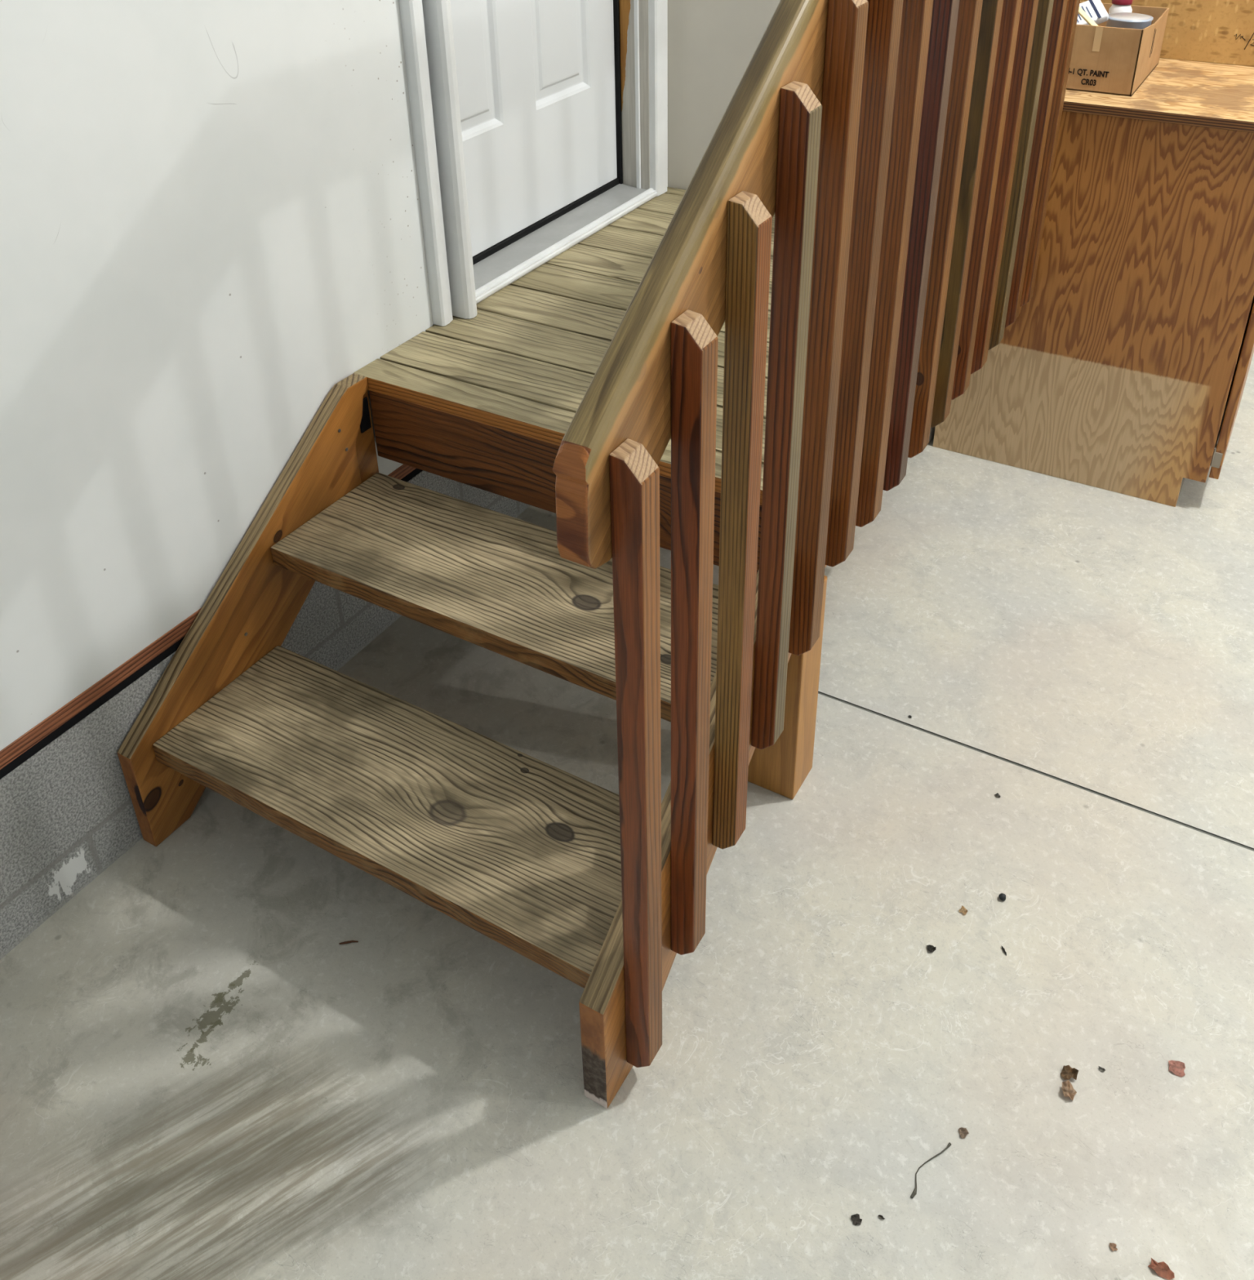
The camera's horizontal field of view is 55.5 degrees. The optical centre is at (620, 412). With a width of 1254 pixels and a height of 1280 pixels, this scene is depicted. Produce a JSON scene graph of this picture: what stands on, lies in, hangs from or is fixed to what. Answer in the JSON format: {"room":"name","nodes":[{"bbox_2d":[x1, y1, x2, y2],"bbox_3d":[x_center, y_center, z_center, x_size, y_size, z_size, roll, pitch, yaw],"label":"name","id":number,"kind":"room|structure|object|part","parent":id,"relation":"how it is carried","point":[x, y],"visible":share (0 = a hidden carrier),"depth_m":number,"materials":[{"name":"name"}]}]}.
{"room":"garage","nodes":[
{"label":"garage","id":0,"kind":"room"},
{"bbox_2d":[0,0,667,959],"bbox_3d":[-1.525,-0.079,0.252,0.132,3.000,6.163,15,33,27],"label":"wall","id":1,"kind":"structure","parent":0,"point":[211,218],"depth_m":1.75,"materials":[{"name":"white paint"}]},
{"bbox_3d":[-1.497,0.959,0.826,0.122,0.028,6.163,15,33,27],"label":"sill plate","id":2,"kind":"part","parent":1,"relation":"part of","materials":[{"name":"brown wood"}]},
{"bbox_2d":[399,0,666,326],"bbox_3d":[-0.184,-1.291,2.120,0.182,2.109,0.898,15,33,27],"label":"door","id":3,"kind":"structure","parent":1,"relation":"in","point":[538,126],"depth_m":2.54,"materials":[{"name":"white paint"}]},
{"bbox_3d":[-0.359,-1.086,1.778,0.026,2.088,0.034,15,33,27],"label":"casing","id":4,"kind":"part","parent":3,"relation":"part of","materials":[{"name":"white paint"}]},
{"bbox_3d":[-0.324,-1.099,1.810,0.052,2.078,0.032,15,33,27],"label":"casing","id":5,"kind":"part","parent":3,"relation":"part of","materials":[{"name":"white paint"}]},
{"bbox_3d":[0.074,-1.447,2.420,0.022,2.078,0.054,15,33,27],"label":"casing","id":6,"kind":"part","parent":3,"relation":"part of","materials":[{"name":"white paint"}]},
{"bbox_2d":[0,352,1253,1279],"bbox_3d":[2.114,1.392,0.644,6.740,0.100,9.200,15,33,27],"label":"floor","id":7,"kind":"structure","parent":0,"point":[198,1079],"depth_m":1.66,"materials":[{"name":"concrete"}]},
{"bbox_2d":[338,940,358,944],"bbox_3d":[-0.398,0.777,1.749,0.028,0.003,0.004,-5,29,-7],"label":"twig","id":8,"kind":"object","parent":7,"relation":"on","point":[349,941],"visible":1,"depth_m":1.75,"materials":[{"name":"brown wood"}]},
{"bbox_2d":[116,0,1079,1108],"bbox_3d":[0.057,-0.203,2.037,0.915,1.420,1.773,15,33,27],"label":"wooden staircase","id":9,"kind":"structure","parent":7,"relation":"on","point":[733,372],"depth_m":1.70,"materials":[{"name":"brown wood"}]},
{"bbox_3d":[0.398,-0.475,1.654,0.036,0.586,1.765,15,33,27],"label":"handrail","id":10,"kind":"part","parent":9,"relation":"part of","materials":[{"name":"brown wood"}]},
{"bbox_3d":[0.266,0.436,1.922,0.084,0.404,0.084,15,33,27],"label":"post","id":11,"kind":"part","parent":9,"relation":"part of","materials":[{"name":"brown wood"}]},
{"bbox_2d":[850,1213,862,1225],"bbox_3d":[0.278,0.952,1.407,0.013,0.004,0.012,15,33,27],"label":"crumb","id":12,"kind":"object","parent":7,"relation":"on","point":[855,1219],"visible":1,"depth_m":1.41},
{"bbox_2d":[910,1142,951,1198],"bbox_3d":[0.375,0.922,1.457,0.015,0.004,0.088,24,38,38],"label":"thread","id":13,"kind":"object","parent":7,"relation":"on","point":[914,1192],"visible":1,"depth_m":1.45},
{"bbox_2d":[926,944,935,952],"bbox_3d":[0.448,0.772,1.720,0.013,0.005,0.013,-16,32,-25],"label":"crumb","id":14,"kind":"object","parent":7,"relation":"on","point":[931,948],"visible":1,"depth_m":1.72,"materials":[{"name":"black"}]},
{"bbox_2d":[959,905,967,915],"bbox_3d":[0.511,0.741,1.775,0.012,0.004,0.013,24,38,38],"label":"crumb","id":15,"kind":"object","parent":7,"relation":"on","point":[962,909],"visible":1,"depth_m":1.78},
{"bbox_2d":[958,1127,968,1138],"bbox_3d":[0.430,0.901,1.491,0.013,0.004,0.012,-2,29,-2],"label":"crumb","id":16,"kind":"object","parent":7,"relation":"on","point":[962,1131],"visible":1,"depth_m":1.49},
{"bbox_2d":[998,893,1005,901],"bbox_3d":[0.574,0.728,1.792,0.011,0.009,0.012,15,33,27],"label":"pebble","id":17,"kind":"object","parent":7,"relation":"on","point":[1002,896],"visible":1,"depth_m":1.79,"materials":[{"name":"grey stone"}]},
{"bbox_2d":[1061,1080,1076,1100],"bbox_3d":[0.577,0.871,1.534,0.020,0.010,0.024,15,33,27],"label":"dried leaf","id":18,"kind":"object","parent":7,"relation":"on","point":[1068,1090],"visible":1,"depth_m":1.54,"materials":[{"name":"brown plant"}]},
{"bbox_2d":[1060,1065,1078,1079],"bbox_3d":[0.585,0.860,1.553,0.020,0.010,0.022,15,33,27],"label":"dried leaf","id":19,"kind":"object","parent":7,"relation":"on","point":[1067,1073],"visible":1,"depth_m":1.55,"materials":[{"name":"brown plant"}]},
{"bbox_2d":[933,111,1253,506],"bbox_3d":[1.153,-0.315,2.773,0.630,0.856,0.460,15,33,27],"label":"base cabinet","id":20,"kind":"object","parent":7,"relation":"on","point":[1124,370],"visible":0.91,"depth_m":2.56,"materials":[{"name":"brown wood"}]},
{"bbox_2d":[1062,57,1253,133],"bbox_3d":[1.156,-0.704,2.568,0.650,0.022,0.510,15,33,27],"label":"countertop","id":21,"kind":"structure","parent":20,"relation":"on","point":[1176,91],"depth_m":2.44,"materials":[{"name":"brown wood"}]},
{"bbox_2d":[1066,1,1168,96],"bbox_3d":[1.008,-0.810,2.605,0.286,0.133,0.327,15,33,27],"label":"cardboard box","id":22,"kind":"object","parent":21,"relation":"on","point":[1104,60],"visible":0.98,"depth_m":2.46,"materials":[{"name":"brown cardboard"}]},
{"bbox_2d":[1078,6,1097,26],"bbox_3d":[0.979,-0.805,2.471,0.084,0.062,0.016,25,38,39],"label":"stick","id":23,"kind":"object","parent":22,"relation":"in","point":[1086,17],"visible":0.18,"depth_m":2.47,"materials":[{"name":"yellow wood"}]},
{"bbox_2d":[1076,0,1108,25],"bbox_3d":[0.992,-0.845,2.531,0.076,0.063,0.061,0,29,2],"label":"paint tube","id":24,"kind":"object","parent":22,"relation":"in","point":[1095,9],"visible":0.52,"depth_m":2.52,"materials":[{"name":"white plastic"}]},
{"bbox_2d":[1076,5,1092,22],"bbox_3d":[0.977,-0.845,2.526,0.030,0.001,0.040,-18,59,12],"label":"print","id":25,"kind":"object","parent":24,"relation":"attached to","point":[1081,6],"depth_m":2.52},
{"bbox_2d":[1108,0,1133,13],"bbox_3d":[1.105,-0.852,2.653,0.048,0.150,0.048,15,33,27],"label":"jar","id":26,"kind":"object","parent":22,"relation":"in","point":[1117,6],"visible":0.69,"depth_m":2.61,"materials":[{"name":"white plastic"}]},
{"bbox_2d":[1106,12,1153,29],"bbox_3d":[1.079,-0.783,2.553,0.092,0.127,0.092,15,33,27],"label":"paint can","id":27,"kind":"object","parent":22,"relation":"in","point":[1119,20],"visible":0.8,"depth_m":2.50,"materials":[{"name":"silver metal"}]},
{"bbox_3d":[1.078,-0.837,2.523,0.081,0.004,0.081,15,33,27],"label":"can lid","id":28,"kind":"part","parent":27,"relation":"part of","materials":[{"name":"silver metal"}]},
{"bbox_2d":[1080,0,1253,66],"bbox_3d":[1.263,-1.191,2.520,0.635,0.871,0.018,15,33,27],"label":"board panel","id":29,"kind":"object","parent":21,"relation":"on","point":[1211,31],"visible":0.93,"depth_m":2.67,"materials":[{"name":"brown wood"}]},
{"bbox_3d":[1.399,-0.287,2.631,0.019,0.778,0.446,15,33,27],"label":"frame","id":30,"kind":"part","parent":20,"relation":"part of","materials":[{"name":"brown wood"}]},
{"bbox_3d":[1.413,-0.270,2.617,0.020,0.682,0.428,15,33,27],"label":"door","id":31,"kind":"part","parent":20,"relation":"part of","materials":[{"name":"brown wood"}]},
{"bbox_2d":[1098,1066,1105,1071],"bbox_3d":[0.629,0.859,1.560,0.010,0.003,0.005,15,33,27],"label":"crumb","id":32,"kind":"object","parent":7,"relation":"on","point":[1100,1068],"visible":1,"depth_m":1.56,"materials":[{"name":"grey"}]},
{"bbox_2d":[1109,1243,1117,1251],"bbox_3d":[0.569,0.963,1.376,0.009,0.002,0.009,-4,29,-4],"label":"crumb","id":33,"kind":"object","parent":7,"relation":"on","point":[1113,1246],"visible":1,"depth_m":1.38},
{"bbox_2d":[1147,1257,1174,1279],"bbox_3d":[0.614,0.972,1.354,0.028,0.006,0.016,9,31,17],"label":"dried leaf","id":34,"kind":"object","parent":7,"relation":"on","point":[1162,1268],"visible":1,"depth_m":1.35,"materials":[{"name":"brown plant"}]},
{"bbox_2d":[1168,1060,1185,1077],"bbox_3d":[0.728,0.857,1.560,0.022,0.003,0.022,15,33,27],"label":"dried leaf","id":35,"kind":"object","parent":7,"relation":"on","point":[1177,1068],"visible":1,"depth_m":1.56,"materials":[{"name":"pink plant"}]},
{"bbox_2d":[667,0,935,441],"bbox_3d":[1.128,-1.961,3.525,0.834,2.996,3.037,15,33,27],"label":"wall","id":36,"kind":"structure","parent":0,"point":[712,44],"depth_m":2.79,"materials":[{"name":"white paint"}]}
]}

